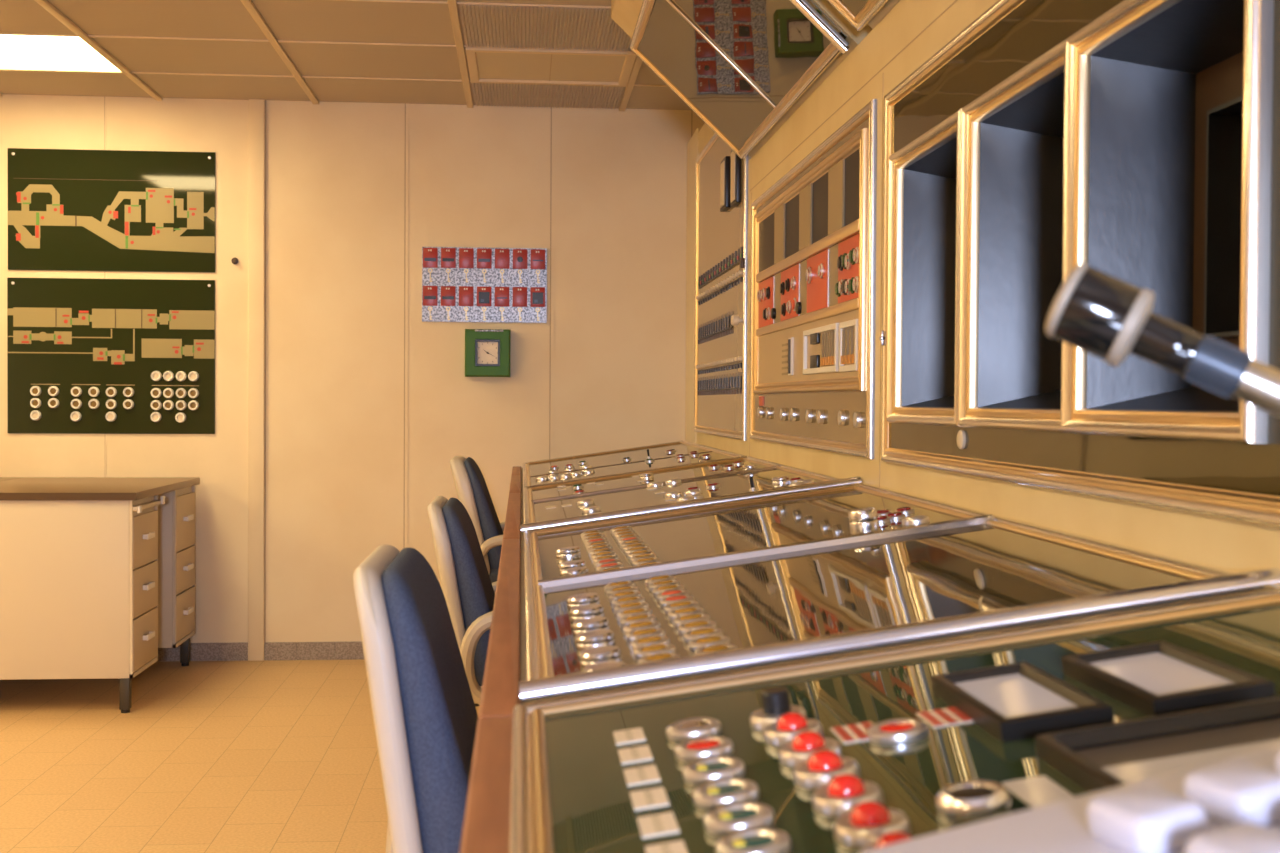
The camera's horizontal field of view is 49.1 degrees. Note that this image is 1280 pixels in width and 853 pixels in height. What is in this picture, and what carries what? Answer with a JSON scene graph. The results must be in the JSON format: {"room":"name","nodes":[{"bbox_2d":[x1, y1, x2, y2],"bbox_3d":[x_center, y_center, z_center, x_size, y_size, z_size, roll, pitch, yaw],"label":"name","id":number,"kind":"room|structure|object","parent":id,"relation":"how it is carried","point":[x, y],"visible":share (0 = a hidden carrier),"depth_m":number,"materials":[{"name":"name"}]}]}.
{"room":"control room","nodes":[
{"label":"control room","id":0,"kind":"room"},
{"bbox_2d":[0,659,479,852],"bbox_3d":[-1.337,1.076,1.512,5.600,0.100,8.400,0,1,-5],"label":"floor","id":1,"kind":"structure","parent":0,"point":[266,756],"depth_m":4.08,"materials":[{"name":"tile"}]},
{"bbox_2d":[0,477,23,480],"bbox_3d":[-2.748,0.582,5.085,0.687,0.747,0.939,0,1,-5],"label":"office desk","id":2,"kind":"object","parent":1,"relation":"on","point":[1,478],"visible":0.02,"depth_m":5.48,"materials":[{"name":"brown laminate"}]},
{"bbox_2d":[0,477,199,712],"bbox_3d":[-2.067,0.585,5.143,0.687,0.747,0.939,0,1,-5],"label":"office desk","id":3,"kind":"object","parent":1,"relation":"on","point":[97,574],"visible":1,"depth_m":4.71,"materials":[{"name":"brown laminate"}]},
{"bbox_2d":[133,496,164,512],"bbox_3d":[-1.855,0.271,4.873,0.312,0.036,0.336,0,1,-5],"label":"handle","id":4,"kind":"object","parent":3,"relation":"attached to","point":[141,504],"depth_m":4.90,"materials":[{"name":"metal"}]},
{"bbox_2d":[353,545,477,852],"bbox_3d":[-0.065,0.596,1.858,0.590,0.862,0.512,0,1,-5],"label":"office chair","id":5,"kind":"object","parent":1,"relation":"on","point":[425,716],"visible":0.6,"depth_m":1.62,"materials":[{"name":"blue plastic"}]},
{"bbox_2d":[427,496,496,704],"bbox_3d":[-0.178,0.584,3.198,0.595,0.838,0.543,0,1,-5],"label":"office chair","id":6,"kind":"object","parent":1,"relation":"on","point":[468,590],"visible":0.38,"depth_m":2.98,"materials":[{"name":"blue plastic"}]},
{"bbox_2d":[442,497,494,685],"bbox_3d":[-0.366,0.381,3.173,0.153,0.424,0.398,0,1,-5],"label":"cushion","id":7,"kind":"object","parent":6,"relation":"on","point":[467,588],"depth_m":2.98,"materials":[{"name":"blue fabric"}]},
{"bbox_2d":[450,456,504,706],"bbox_3d":[-0.347,0.540,4.829,0.605,0.868,0.543,0,1,-5],"label":"office chair","id":8,"kind":"object","parent":1,"relation":"on","point":[473,493],"visible":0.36,"depth_m":4.61,"materials":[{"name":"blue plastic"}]},
{"bbox_2d":[464,457,503,568],"bbox_3d":[-0.520,0.311,4.805,0.160,0.404,0.398,0,1,-5],"label":"cushion","id":9,"kind":"object","parent":8,"relation":"on","point":[478,503],"depth_m":4.61,"materials":[{"name":"blue fabric"}]},
{"bbox_2d":[489,569,498,582],"bbox_3d":[-0.310,0.493,4.826,0.450,0.057,0.450,0,1,-5],"label":"seat cushion","id":10,"kind":"object","parent":8,"relation":"on","point":[493,573],"depth_m":4.61,"materials":[{"name":"blue fabric"}]},
{"bbox_2d":[460,466,525,852],"bbox_3d":[0.086,0.573,2.772,0.716,0.880,6.088,0,1,-5],"label":"trim","id":11,"kind":"structure","parent":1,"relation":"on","point":[486,819],"depth_m":1.26,"materials":[{"name":"brown wood"}]},
{"bbox_2d":[523,441,745,487],"bbox_3d":[-0.078,0.128,4.977,0.675,0.114,1.635,0,1,-5],"label":"board","id":12,"kind":"object","parent":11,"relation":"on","point":[678,453],"visible":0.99,"depth_m":4.86,"materials":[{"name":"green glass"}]},
{"bbox_2d":[520,456,861,535],"bbox_3d":[0.048,0.149,3.463,0.683,0.125,1.373,0,1,-5],"label":"board","id":13,"kind":"object","parent":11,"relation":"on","point":[746,477],"visible":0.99,"depth_m":3.32,"materials":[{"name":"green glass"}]},
{"bbox_2d":[749,476,756,491],"bbox_3d":[0.243,0.124,3.015,0.016,0.033,0.016,0,1,-5],"label":"toggle switch","id":14,"kind":"object","parent":13,"relation":"attached to","point":[752,488],"depth_m":3.01,"materials":[{"name":"black"}]},
{"bbox_2d":[508,588,1279,852],"bbox_3d":[0.295,0.203,0.476,0.695,0.127,1.468,0,1,-5],"label":"control panel","id":15,"kind":"object","parent":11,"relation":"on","point":[859,752],"visible":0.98,"depth_m":0.93,"materials":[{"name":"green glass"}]},
{"bbox_2d":[750,687,805,730],"bbox_3d":[0.101,0.205,1.023,0.041,0.029,0.041,0,1,-5],"label":"switch","id":16,"kind":"object","parent":15,"relation":"attached to","point":[775,700],"depth_m":1.01,"materials":[{"name":"black plastic"}]},
{"bbox_2d":[862,745,1279,852],"bbox_3d":[0.296,0.176,0.532,0.362,0.112,0.252,0,1,-18],"label":"keyboard","id":17,"kind":"object","parent":15,"relation":"on","point":[1232,804],"visible":1,"depth_m":0.57,"materials":[{"name":"grey plastic"}]},
{"bbox_2d":[1045,262,1279,415],"bbox_3d":[0.406,0.042,0.713,0.385,0.260,0.076,1,1,25],"label":"gooseneck microphone","id":18,"kind":"object","parent":15,"relation":"on","point":[1102,315],"visible":1,"depth_m":0.74,"materials":[{"name":"black"}]},
{"bbox_2d":[519,483,1279,703],"bbox_3d":[0.172,0.175,1.996,0.684,0.126,1.548,0,1,-5],"label":"control panel","id":19,"kind":"object","parent":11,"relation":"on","point":[697,591],"visible":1,"depth_m":1.59,"materials":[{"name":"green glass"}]},
{"bbox_2d":[685,0,1279,588],"bbox_3d":[0.776,-0.052,2.824,0.678,2.135,6.099,0,1,-5],"label":"panel frame","id":20,"kind":"object","parent":1,"relation":"on","point":[912,32],"visible":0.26,"depth_m":2.57,"materials":[{"name":"beige metal"}]},
{"bbox_2d":[694,133,747,440],"bbox_3d":[0.254,-0.500,4.863,0.046,1.066,1.215,0,1,-5],"label":"panel","id":21,"kind":"object","parent":20,"relation":"attached to","point":[721,182],"visible":0.98,"depth_m":4.78,"materials":[{"name":"grey metal"}]},
{"bbox_2d":[611,0,872,158],"bbox_3d":[0.328,-1.022,3.561,0.722,0.476,1.354,0,1,-5],"label":"panel","id":22,"kind":"object","parent":20,"relation":"attached to","point":[744,67],"visible":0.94,"depth_m":3.58,"materials":[{"name":"glass"}]},
{"bbox_2d":[749,99,876,458],"bbox_3d":[0.389,-0.298,3.428,0.018,0.698,1.425,0,1,-5],"label":"panel","id":23,"kind":"object","parent":20,"relation":"attached to","point":[813,295],"visible":1,"depth_m":3.18,"materials":[{"name":"grey metal"}]},
{"bbox_2d":[828,0,899,30],"bbox_3d":[0.454,-0.996,2.079,0.722,0.476,1.382,0,1,-5],"label":"hood","id":24,"kind":"object","parent":20,"relation":"attached to","point":[860,13],"visible":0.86,"depth_m":2.71,"materials":[{"name":"beige metal"}]},
{"bbox_2d":[838,0,867,16],"bbox_3d":[0.331,-0.947,2.070,0.343,0.329,1.354,0,1,-5],"label":"mirror glass","id":25,"kind":"object","parent":24,"relation":"attached to","point":[848,8],"depth_m":2.72,"materials":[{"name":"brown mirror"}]},
{"bbox_2d":[879,0,1279,527],"bbox_3d":[0.597,-0.263,1.913,0.192,0.687,1.440,0,1,-5],"label":"screen panel","id":26,"kind":"object","parent":20,"relation":"attached to","point":[1137,142],"visible":0.98,"depth_m":1.69,"materials":[{"name":"grey"}]},
{"bbox_2d":[0,0,690,109],"bbox_3d":[-1.323,-1.307,1.471,5.600,0.120,8.400,0,1,-5],"label":"ceiling","id":27,"kind":"structure","parent":0,"point":[289,20],"depth_m":4.84,"materials":[{"name":"tile"}]},
{"bbox_2d":[0,35,120,71],"bbox_3d":[-2.185,-1.355,4.905,0.594,0.093,0.512,0,1,-5],"label":"ceiling light","id":28,"kind":"object","parent":27,"relation":"attached to","point":[17,52],"visible":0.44,"depth_m":4.96,"materials":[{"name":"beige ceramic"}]},
{"bbox_2d":[0,0,667,110],"bbox_3d":[-1.323,-1.241,1.472,5.600,0.012,8.400,0,1,-5],"label":"ceiling grid","id":29,"kind":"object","parent":27,"relation":"attached to","point":[452,4],"depth_m":4.77,"materials":[{"name":"beige metal"}]},
{"bbox_2d":[459,4,631,51],"bbox_3d":[-0.283,-1.290,4.545,0.580,0.009,0.500,0,1,-5],"label":"ceiling vent","id":30,"kind":"object","parent":27,"relation":"in","point":[496,26],"visible":0.9,"depth_m":4.54,"materials":[{"name":"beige metal"}]},
{"bbox_2d":[472,83,622,108],"bbox_3d":[-0.368,-1.308,5.541,0.580,0.009,0.420,0,1,-5],"label":"ceiling vent","id":31,"kind":"object","parent":27,"relation":"in","point":[489,94],"visible":0.99,"depth_m":5.54,"materials":[{"name":"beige metal"}]},
{"bbox_2d":[466,47,636,86],"bbox_3d":[-0.324,-1.298,5.063,0.588,0.012,0.500,0,1,-5],"label":"ceiling hatch","id":32,"kind":"object","parent":27,"relation":"attached to","point":[485,65],"visible":0.97,"depth_m":5.06,"materials":[{"name":"beige ceramic"}]},
{"bbox_2d":[0,94,704,642],"bbox_3d":[-1.688,-0.236,5.734,5.800,2.373,0.122,0,1,-5],"label":"wall","id":33,"kind":"structure","parent":0,"point":[370,403],"depth_m":5.73,"materials":[{"name":"paint"}]},
{"bbox_2d":[7,277,214,433],"bbox_3d":[-2.124,-0.282,5.626,0.811,0.622,0.022,0,1,-5],"label":"board","id":34,"kind":"object","parent":33,"relation":"attached to","point":[86,356],"visible":1,"depth_m":5.63,"materials":[{"name":"green plastic"}]},
{"bbox_2d":[30,410,40,420],"bbox_3d":[-2.419,-0.044,5.603,0.041,0.041,0.016,0,1,-5],"label":"lamp","id":35,"kind":"object","parent":34,"relation":"attached to","point":[35,415],"depth_m":5.60,"materials":[{"name":"beige plastic"}]},
{"bbox_2d":[30,398,40,407],"bbox_3d":[-2.419,-0.094,5.602,0.041,0.041,0.016,0,1,-5],"label":"lamp","id":36,"kind":"object","parent":34,"relation":"on","point":[34,402],"depth_m":5.60,"materials":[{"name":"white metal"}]},
{"bbox_2d":[30,386,40,395],"bbox_3d":[-2.418,-0.142,5.601,0.041,0.041,0.016,0,1,-5],"label":"lamp","id":37,"kind":"object","parent":34,"relation":"on","point":[34,390],"depth_m":5.60,"materials":[{"name":"white metal"}]},
{"bbox_2d":[48,398,58,407],"bbox_3d":[-2.350,-0.094,5.608,0.041,0.041,0.016,0,1,-5],"label":"lamp","id":38,"kind":"object","parent":34,"relation":"attached to","point":[52,402],"depth_m":5.60,"materials":[{"name":"white metal"}]},
{"bbox_2d":[48,386,58,395],"bbox_3d":[-2.349,-0.142,5.607,0.041,0.041,0.016,0,1,-5],"label":"lamp","id":39,"kind":"object","parent":34,"relation":"on","point":[52,390],"depth_m":5.60,"materials":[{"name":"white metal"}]},
{"bbox_2d":[70,411,81,421],"bbox_3d":[-2.263,-0.040,5.616,0.041,0.041,0.016,0,1,-5],"label":"lamp","id":40,"kind":"object","parent":34,"relation":"attached to","point":[75,416],"depth_m":5.61,"materials":[{"name":"beige plastic"}]},
{"bbox_2d":[71,399,81,408],"bbox_3d":[-2.261,-0.091,5.615,0.041,0.041,0.016,0,1,-5],"label":"lamp","id":41,"kind":"object","parent":34,"relation":"on","point":[75,403],"depth_m":5.61,"materials":[{"name":"white metal"}]},
{"bbox_2d":[71,387,81,396],"bbox_3d":[-2.261,-0.140,5.614,0.041,0.041,0.016,0,1,-5],"label":"lamp","id":42,"kind":"object","parent":34,"relation":"on","point":[75,391],"depth_m":5.61,"materials":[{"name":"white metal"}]},
{"bbox_2d":[88,399,98,408],"bbox_3d":[-2.193,-0.090,5.621,0.041,0.041,0.016,0,1,-5],"label":"lamp","id":43,"kind":"object","parent":34,"relation":"attached to","point":[92,403],"depth_m":5.62,"materials":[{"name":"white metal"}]},
{"bbox_2d":[88,387,98,396],"bbox_3d":[-2.193,-0.139,5.620,0.041,0.041,0.016,0,1,-5],"label":"lamp","id":44,"kind":"object","parent":34,"relation":"on","point":[92,391],"depth_m":5.62,"materials":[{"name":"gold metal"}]},
{"bbox_2d":[105,411,116,421],"bbox_3d":[-2.127,-0.040,5.627,0.041,0.041,0.016,0,1,-5],"label":"lamp","id":45,"kind":"object","parent":34,"relation":"attached to","point":[110,416],"depth_m":5.63,"materials":[{"name":"beige plastic"}]},
{"bbox_2d":[106,399,116,408],"bbox_3d":[-2.126,-0.089,5.627,0.041,0.041,0.016,0,1,-5],"label":"lamp","id":46,"kind":"object","parent":34,"relation":"on","point":[110,403],"depth_m":5.62,"materials":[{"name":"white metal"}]},
{"bbox_2d":[106,387,116,396],"bbox_3d":[-2.125,-0.138,5.626,0.041,0.041,0.016,0,1,-5],"label":"lamp","id":47,"kind":"object","parent":34,"relation":"on","point":[110,391],"depth_m":5.62,"materials":[{"name":"gold metal"}]},
{"bbox_2d":[123,399,133,408],"bbox_3d":[-2.058,-0.089,5.632,0.041,0.041,0.016,0,1,-5],"label":"lamp","id":48,"kind":"object","parent":34,"relation":"attached to","point":[127,403],"depth_m":5.63,"materials":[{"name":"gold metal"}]},
{"bbox_2d":[123,387,133,396],"bbox_3d":[-2.058,-0.138,5.631,0.041,0.041,0.016,0,1,-5],"label":"lamp","id":49,"kind":"object","parent":34,"relation":"on","point":[127,391],"depth_m":5.63,"materials":[{"name":"gold metal"}]},
{"bbox_2d":[150,412,160,421],"bbox_3d":[-1.952,-0.038,5.642,0.041,0.041,0.016,0,1,-5],"label":"lamp","id":50,"kind":"object","parent":34,"relation":"attached to","point":[154,416],"depth_m":5.64,"materials":[{"name":"beige"}]},
{"bbox_2d":[151,371,161,380],"bbox_3d":[-1.949,-0.203,5.639,0.041,0.041,0.016,0,1,-5],"label":"lamp","id":51,"kind":"object","parent":34,"relation":"on","point":[155,375],"depth_m":5.64,"materials":[{"name":"beige plastic"}]},
{"bbox_2d":[151,400,161,409],"bbox_3d":[-1.950,-0.086,5.641,0.041,0.041,0.016,0,1,-5],"label":"lamp","id":52,"kind":"object","parent":34,"relation":"on","point":[155,404],"depth_m":5.64,"materials":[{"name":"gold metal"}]},
{"bbox_2d":[151,388,161,397],"bbox_3d":[-1.950,-0.135,5.641,0.041,0.041,0.016,0,1,-5],"label":"lamp","id":53,"kind":"object","parent":34,"relation":"on","point":[155,392],"depth_m":5.64,"materials":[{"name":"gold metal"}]},
{"bbox_2d":[163,371,173,380],"bbox_3d":[-1.901,-0.203,5.644,0.041,0.041,0.016,0,1,-5],"label":"lamp","id":54,"kind":"object","parent":34,"relation":"on","point":[167,375],"depth_m":5.64,"materials":[{"name":"beige"}]},
{"bbox_2d":[163,400,173,409],"bbox_3d":[-1.902,-0.086,5.646,0.041,0.041,0.016,0,1,-5],"label":"lamp","id":55,"kind":"object","parent":34,"relation":"attached to","point":[167,404],"depth_m":5.64,"materials":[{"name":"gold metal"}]},
{"bbox_2d":[163,388,173,397],"bbox_3d":[-1.902,-0.135,5.645,0.041,0.041,0.016,0,1,-5],"label":"lamp","id":56,"kind":"object","parent":34,"relation":"on","point":[167,392],"depth_m":5.64,"materials":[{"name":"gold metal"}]},
{"bbox_2d":[175,412,185,422],"bbox_3d":[-1.854,-0.036,5.650,0.041,0.041,0.016,0,1,-5],"label":"lamp","id":57,"kind":"object","parent":34,"relation":"attached to","point":[180,417],"depth_m":5.65,"materials":[{"name":"beige plastic"}]},
{"bbox_2d":[176,371,186,380],"bbox_3d":[-1.852,-0.203,5.648,0.041,0.041,0.016,0,1,-5],"label":"lamp","id":58,"kind":"object","parent":34,"relation":"on","point":[180,375],"depth_m":5.64,"materials":[{"name":"beige plastic"}]},
{"bbox_2d":[176,400,186,409],"bbox_3d":[-1.853,-0.086,5.650,0.041,0.041,0.016,0,1,-5],"label":"lamp","id":59,"kind":"object","parent":34,"relation":"on","point":[180,404],"depth_m":5.65,"materials":[{"name":"gold metal"}]},
{"bbox_2d":[176,388,186,397],"bbox_3d":[-1.852,-0.135,5.649,0.041,0.041,0.016,0,1,-5],"label":"lamp","id":60,"kind":"object","parent":34,"relation":"on","point":[180,392],"depth_m":5.65,"materials":[{"name":"gold metal"}]},
{"bbox_2d":[188,371,198,380],"bbox_3d":[-1.803,-0.203,5.652,0.041,0.041,0.016,0,1,-5],"label":"lamp","id":61,"kind":"object","parent":34,"relation":"on","point":[192,375],"depth_m":5.65,"materials":[{"name":"beige"}]},
{"bbox_2d":[188,400,198,409],"bbox_3d":[-1.804,-0.086,5.654,0.041,0.041,0.016,0,1,-5],"label":"lamp","id":62,"kind":"object","parent":34,"relation":"attached to","point":[192,404],"depth_m":5.65,"materials":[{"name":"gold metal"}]},
{"bbox_2d":[188,388,198,397],"bbox_3d":[-1.804,-0.134,5.653,0.041,0.041,0.016,0,1,-5],"label":"lamp","id":63,"kind":"object","parent":34,"relation":"on","point":[192,392],"depth_m":5.65,"materials":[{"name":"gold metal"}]},
{"bbox_2d":[8,148,214,272],"bbox_3d":[-2.120,-0.866,5.622,0.810,0.484,0.010,0,1,-5],"label":"board","id":64,"kind":"object","parent":33,"relation":"attached to","point":[69,209],"visible":1,"depth_m":5.62,"materials":[{"name":"green plastic"}]},
{"bbox_2d":[231,258,238,263],"bbox_3d":[-1.639,-0.670,5.657,0.028,0.027,0.028,0,1,-5],"label":"wall hook","id":65,"kind":"object","parent":33,"relation":"attached to","point":[234,260],"visible":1,"depth_m":5.67,"materials":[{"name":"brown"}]},
{"bbox_2d":[248,99,265,660],"bbox_3d":[-1.553,-0.184,5.678,0.068,2.273,0.018,0,1,-5],"label":"trim","id":66,"kind":"structure","parent":33,"relation":"attached to","point":[256,107],"depth_m":5.67,"materials":[{"name":"paint"}]},
{"bbox_2d":[158,642,364,660],"bbox_3d":[-1.691,0.915,5.689,5.596,0.072,0.011,0,1,-5],"label":"baseboard","id":67,"kind":"structure","parent":33,"relation":"attached to","point":[272,650],"depth_m":5.70,"materials":[{"name":"stone"}]},
{"bbox_2d":[422,247,546,322],"bbox_3d":[-0.638,-0.581,5.753,0.509,0.305,0.008,0,1,-5],"label":"board","id":68,"kind":"object","parent":33,"relation":"attached to","point":[439,276],"visible":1,"depth_m":5.75,"materials":[{"name":"metal"}]},
{"bbox_2d":[423,286,437,319],"bbox_3d":[-0.859,-0.506,5.730,0.060,0.139,0.005,0,1,-5],"label":"tag","id":69,"kind":"object","parent":68,"relation":"hanging from","point":[430,293],"visible":1,"depth_m":5.73,"materials":[{"name":"red plastic"}]},
{"bbox_2d":[423,248,437,281],"bbox_3d":[-0.858,-0.661,5.727,0.060,0.139,0.005,0,1,-5],"label":"tag","id":70,"kind":"object","parent":68,"relation":"hanging from","point":[430,255],"visible":1,"depth_m":5.72,"materials":[{"name":"red plastic"}]},
{"bbox_2d":[441,286,455,319],"bbox_3d":[-0.786,-0.505,5.736,0.060,0.139,0.005,0,1,-5],"label":"tag","id":71,"kind":"object","parent":68,"relation":"hanging from","point":[448,293],"visible":1,"depth_m":5.73,"materials":[{"name":"red plastic"}]},
{"bbox_2d":[441,248,455,281],"bbox_3d":[-0.785,-0.661,5.733,0.060,0.139,0.005,0,1,-5],"label":"tag","id":72,"kind":"object","parent":68,"relation":"hanging from","point":[448,255],"visible":1,"depth_m":5.73,"materials":[{"name":"red plastic"}]},
{"bbox_2d":[459,286,473,319],"bbox_3d":[-0.713,-0.505,5.742,0.060,0.139,0.005,0,1,-5],"label":"tag","id":73,"kind":"object","parent":68,"relation":"hanging from","point":[466,293],"visible":1,"depth_m":5.74,"materials":[{"name":"red plastic"}]},
{"bbox_2d":[459,248,473,281],"bbox_3d":[-0.712,-0.661,5.739,0.060,0.139,0.005,0,1,-5],"label":"tag","id":74,"kind":"object","parent":68,"relation":"hanging from","point":[466,255],"visible":1,"depth_m":5.74,"materials":[{"name":"red plastic"}]},
{"bbox_2d":[477,286,491,320],"bbox_3d":[-0.640,-0.505,5.748,0.060,0.139,0.005,0,1,-5],"label":"tag","id":75,"kind":"object","parent":68,"relation":"hanging from","point":[483,293],"visible":1,"depth_m":5.75,"materials":[{"name":"red plastic"}]},
{"bbox_2d":[477,249,491,282],"bbox_3d":[-0.639,-0.660,5.745,0.060,0.139,0.005,0,1,-5],"label":"tag","id":76,"kind":"object","parent":68,"relation":"hanging from","point":[484,256],"visible":1,"depth_m":5.74,"materials":[{"name":"red plastic"}]},
{"bbox_2d":[495,287,508,320],"bbox_3d":[-0.567,-0.504,5.754,0.060,0.139,0.005,0,1,-5],"label":"tag","id":77,"kind":"object","parent":68,"relation":"hanging from","point":[501,293],"visible":1,"depth_m":5.75,"materials":[{"name":"red plastic"}]},
{"bbox_2d":[495,249,509,282],"bbox_3d":[-0.566,-0.660,5.752,0.060,0.139,0.005,0,1,-5],"label":"tag","id":78,"kind":"object","parent":68,"relation":"hanging from","point":[502,256],"visible":1,"depth_m":5.75,"materials":[{"name":"red plastic"}]},
{"bbox_2d":[513,287,526,320],"bbox_3d":[-0.494,-0.504,5.761,0.060,0.139,0.005,0,1,-5],"label":"tag","id":79,"kind":"object","parent":68,"relation":"hanging from","point":[519,293],"visible":1,"depth_m":5.76,"materials":[{"name":"red plastic"}]},
{"bbox_2d":[513,249,526,282],"bbox_3d":[-0.493,-0.660,5.758,0.060,0.139,0.005,0,1,-5],"label":"tag","id":80,"kind":"object","parent":68,"relation":"hanging from","point":[519,255],"visible":1,"depth_m":5.76,"materials":[{"name":"red plastic"}]},
{"bbox_2d":[530,287,544,320],"bbox_3d":[-0.421,-0.504,5.766,0.060,0.139,0.005,0,1,-5],"label":"tag","id":81,"kind":"object","parent":68,"relation":"hanging from","point":[537,294],"visible":1,"depth_m":5.76,"materials":[{"name":"red plastic"}]},
{"bbox_2d":[531,249,544,282],"bbox_3d":[-0.420,-0.659,5.764,0.060,0.139,0.005,0,1,-5],"label":"tag","id":82,"kind":"object","parent":68,"relation":"hanging from","point":[537,255],"visible":1,"depth_m":5.76,"materials":[{"name":"red plastic"}]},
{"bbox_2d":[465,329,510,376],"bbox_3d":[-0.623,-0.300,5.727,0.184,0.193,0.074,0,1,-5],"label":"wall clock","id":83,"kind":"object","parent":33,"relation":"attached to","point":[487,351],"visible":1,"depth_m":5.70,"materials":[{"name":"green plastic"}]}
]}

